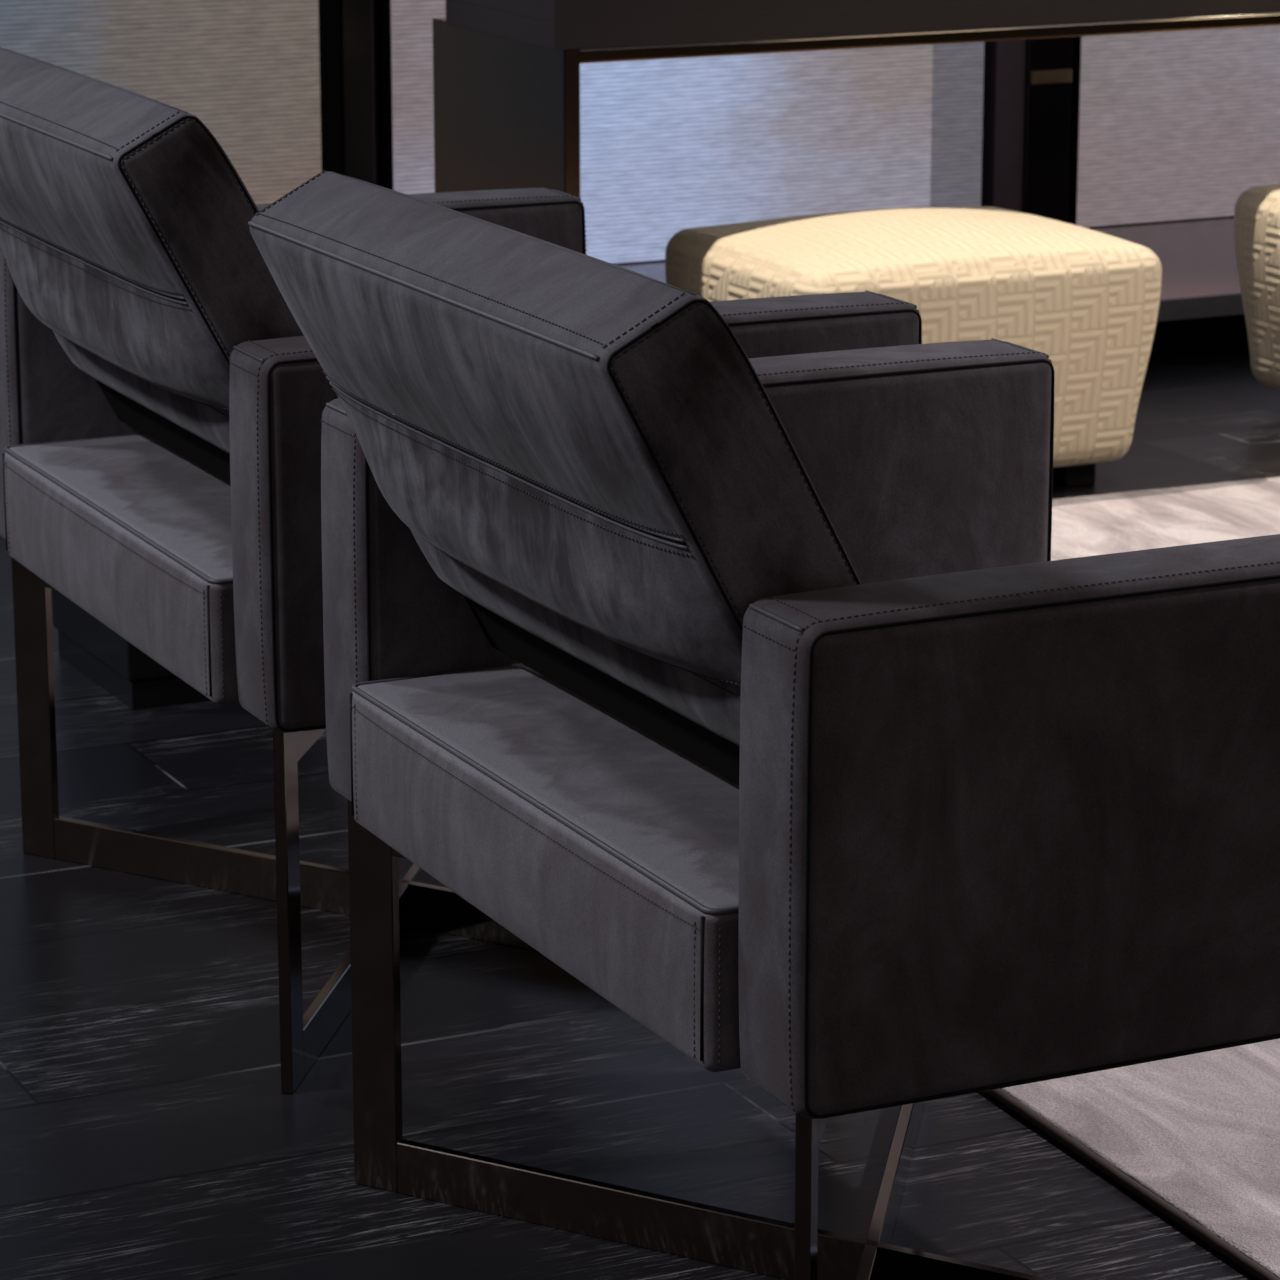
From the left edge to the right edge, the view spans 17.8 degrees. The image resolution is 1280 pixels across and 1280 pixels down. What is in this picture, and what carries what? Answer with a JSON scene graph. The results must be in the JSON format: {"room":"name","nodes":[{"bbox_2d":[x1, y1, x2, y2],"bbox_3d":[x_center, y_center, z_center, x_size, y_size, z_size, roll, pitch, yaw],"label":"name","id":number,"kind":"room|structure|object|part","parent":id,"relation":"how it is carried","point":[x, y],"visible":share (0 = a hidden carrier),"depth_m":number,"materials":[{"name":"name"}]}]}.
{"room":"living room","nodes":[
{"label":"living room","id":0,"kind":"room"},
{"bbox_2d":[0,339,1279,1279],"bbox_3d":[0.694,0.445,3.239,10.700,0.060,8.400,-7,16,-25],"label":"floor","id":1,"kind":"structure","parent":0,"point":[149,1131],"depth_m":3.38,"materials":[{"name":"black wood"}]},
{"bbox_2d":[52,589,209,709],"bbox_3d":[-0.518,-0.086,4.674,0.240,0.250,0.275,-7,16,-25],"label":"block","id":2,"kind":"object","parent":1,"relation":"on","point":[137,680],"visible":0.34,"depth_m":4.58,"materials":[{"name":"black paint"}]},
{"bbox_2d":[0,47,921,1093],"bbox_3d":[-0.230,-0.124,3.709,0.686,0.808,0.789,-7,16,-24],"label":"armchair","id":3,"kind":"object","parent":1,"relation":"on","point":[163,401],"visible":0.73,"depth_m":3.44,"materials":[{"name":"leather"}]},
{"bbox_3d":[-0.589,0.060,3.985,0.040,0.314,0.010,8,17,29],"label":"leg","id":4,"kind":"part","parent":3,"relation":"part of","materials":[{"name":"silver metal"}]},
{"bbox_3d":[-0.214,-0.094,3.724,0.591,0.122,0.595,-7,16,-24],"label":"seat","id":5,"kind":"part","parent":3,"relation":"part of","materials":[{"name":"grey leather"}]},
{"bbox_3d":[-0.450,-0.337,3.547,0.137,0.322,0.608,-34,25,-14],"label":"backrest","id":6,"kind":"part","parent":3,"relation":"part of","materials":[{"name":"grey leather"}]},
{"bbox_3d":[-0.289,0.219,3.367,0.010,0.314,0.040,2,15,9],"label":"leg","id":7,"kind":"part","parent":3,"relation":"part of","materials":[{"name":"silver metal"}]},
{"bbox_3d":[-0.339,-0.269,4.013,0.602,0.316,0.099,-7,16,-24],"label":"armrest","id":8,"kind":"part","parent":3,"relation":"part of","materials":[{"name":"grey leather"}]},
{"bbox_3d":[-0.046,-0.112,3.408,0.602,0.316,0.099,-7,16,-24],"label":"armrest","id":9,"kind":"part","parent":3,"relation":"part of","materials":[{"name":"grey leather"}]},
{"bbox_2d":[248,170,1279,1279],"bbox_3d":[0.157,0.090,2.880,0.686,0.808,0.789,-7,16,-25],"label":"armchair","id":10,"kind":"object","parent":1,"relation":"on","point":[767,702],"visible":1,"depth_m":2.54,"materials":[{"name":"leather"}]},
{"bbox_3d":[-0.204,0.275,3.152,0.040,0.314,0.010,8,17,29],"label":"leg","id":11,"kind":"part","parent":10,"relation":"part of","materials":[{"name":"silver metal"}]},
{"bbox_3d":[0.173,0.120,2.896,0.591,0.122,0.595,-7,16,-25],"label":"seat","id":12,"kind":"part","parent":10,"relation":"part of","materials":[{"name":"grey leather"}]},
{"bbox_3d":[-0.061,-0.122,2.716,0.137,0.322,0.608,-35,26,-15],"label":"backrest","id":13,"kind":"part","parent":10,"relation":"part of","materials":[{"name":"grey leather"}]},
{"bbox_3d":[0.045,-0.054,3.182,0.602,0.316,0.099,-7,16,-25],"label":"armrest","id":14,"kind":"part","parent":10,"relation":"part of","materials":[{"name":"grey leather"}]},
{"bbox_3d":[0.102,0.433,2.537,0.010,0.314,0.040,2,15,9],"label":"leg","id":15,"kind":"part","parent":10,"relation":"part of","materials":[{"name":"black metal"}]},
{"bbox_3d":[0.345,0.101,2.580,0.602,0.316,0.099,-7,16,-25],"label":"armrest","id":16,"kind":"part","parent":10,"relation":"part of","materials":[{"name":"black leather"}]},
{"bbox_2d":[433,0,1279,197],"bbox_3d":[0.729,-0.713,6.202,2.093,0.700,0.460,-7,16,-25],"label":"console table","id":17,"kind":"object","parent":1,"relation":"on","point":[506,73],"visible":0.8,"depth_m":5.69,"materials":[{"name":"brown wood"}]},
{"bbox_3d":[-0.191,-0.556,5.787,0.024,0.604,0.456,-7,16,-25],"label":"panel leg","id":18,"kind":"part","parent":17,"relation":"part of","materials":[{"name":"black wood"}]},
{"bbox_3d":[0.819,-0.899,5.958,2.014,0.018,0.020,-7,16,-25],"label":"rail","id":19,"kind":"part","parent":17,"relation":"part of","materials":[{"name":"black wood"}]},
{"bbox_2d":[665,207,1161,486],"bbox_3d":[0.375,-0.409,5.694,0.567,0.367,0.480,-7,16,-25],"label":"pouf","id":20,"kind":"object","parent":1,"relation":"on","point":[1088,300],"visible":0.57,"depth_m":5.54,"materials":[{"name":"beige fabric"}]},
{"bbox_2d":[613,216,1247,347],"bbox_3d":[-0.009,-0.512,6.636,8.500,0.094,0.818,-7,16,-25],"label":"platform","id":21,"kind":"object","parent":1,"relation":"on","point":[1201,301],"visible":0.02,"depth_m":6.84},
{"bbox_2d":[0,0,321,203],"bbox_3d":[-1.858,-1.545,5.848,2.931,2.298,0.105,-7,16,-25],"label":"wall panel","id":22,"kind":"object","parent":21,"relation":"on","point":[249,70],"visible":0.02,"depth_m":6.54,"materials":[{"name":"grey fabric"}]},
{"bbox_2d":[318,0,380,185],"bbox_3d":[-0.490,-1.715,6.511,0.113,2.300,0.050,-7,16,-25],"label":"post","id":23,"kind":"object","parent":21,"relation":"on","point":[348,29],"visible":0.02,"depth_m":6.70,"materials":[{"name":"black paint"}]},
{"bbox_3d":[-0.520,-1.712,6.500,0.049,2.300,0.045,-7,16,-25],"label":"panel","id":24,"kind":"part","parent":23,"relation":"part of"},
{"bbox_3d":[-0.468,-1.718,6.522,0.064,2.300,0.050,-7,16,-25],"label":"gloss panel","id":25,"kind":"part","parent":23,"relation":"part of","materials":[{"name":"black paint"}]},
{"bbox_2d":[378,0,983,263],"bbox_3d":[0.078,-1.778,6.753,1.120,2.298,0.105,-7,16,-25],"label":"wall panel","id":26,"kind":"object","parent":21,"relation":"on","point":[668,147],"visible":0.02,"depth_m":6.97,"materials":[{"name":"grey fabric"}]},
{"bbox_2d":[981,37,1072,222],"bbox_3d":[0.684,-1.852,7.043,0.152,2.300,0.081,-7,16,-25],"label":"post","id":27,"kind":"object","parent":21,"relation":"on","point":[1027,83],"visible":0.56,"depth_m":7.25,"materials":[{"name":"black paint"}]},
{"bbox_3d":[0.640,-1.848,7.029,0.060,2.300,0.070,-7,16,-25],"label":"panel","id":28,"kind":"part","parent":27,"relation":"part of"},
{"bbox_3d":[0.710,-1.856,7.057,0.092,2.300,0.078,-7,16,-25],"label":"gloss panel","id":29,"kind":"part","parent":27,"relation":"part of","materials":[{"name":"black paint"}]},
{"bbox_2d":[1068,26,1279,226],"bbox_3d":[1.855,-1.992,7.582,2.425,2.298,0.105,-7,16,-25],"label":"wall panel","id":30,"kind":"object","parent":21,"relation":"on","point":[1174,125],"visible":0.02,"depth_m":7.35,"materials":[{"name":"grey fabric"}]},
{"bbox_3d":[0.166,-0.450,6.277,8.500,0.034,0.010,-7,16,-25],"label":"edge trim","id":31,"kind":"part","parent":21,"relation":"part of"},
{"bbox_2d":[984,476,1279,1279],"bbox_3d":[0.988,0.158,4.210,1.974,0.012,2.876,-6,16,-23],"label":"rug","id":32,"kind":"object","parent":1,"relation":"on","point":[1194,1137],"visible":0.16,"depth_m":3.33,"materials":[{"name":"grey carpet"}]},
{"bbox_2d":[1234,184,1279,389],"bbox_3d":[1.232,-0.513,6.094,0.567,0.367,0.480,-7,16,-25],"label":"pouf","id":33,"kind":"object","parent":1,"relation":"on","point":[1257,209],"visible":1,"depth_m":6.10,"materials":[{"name":"beige fabric"}]}
]}

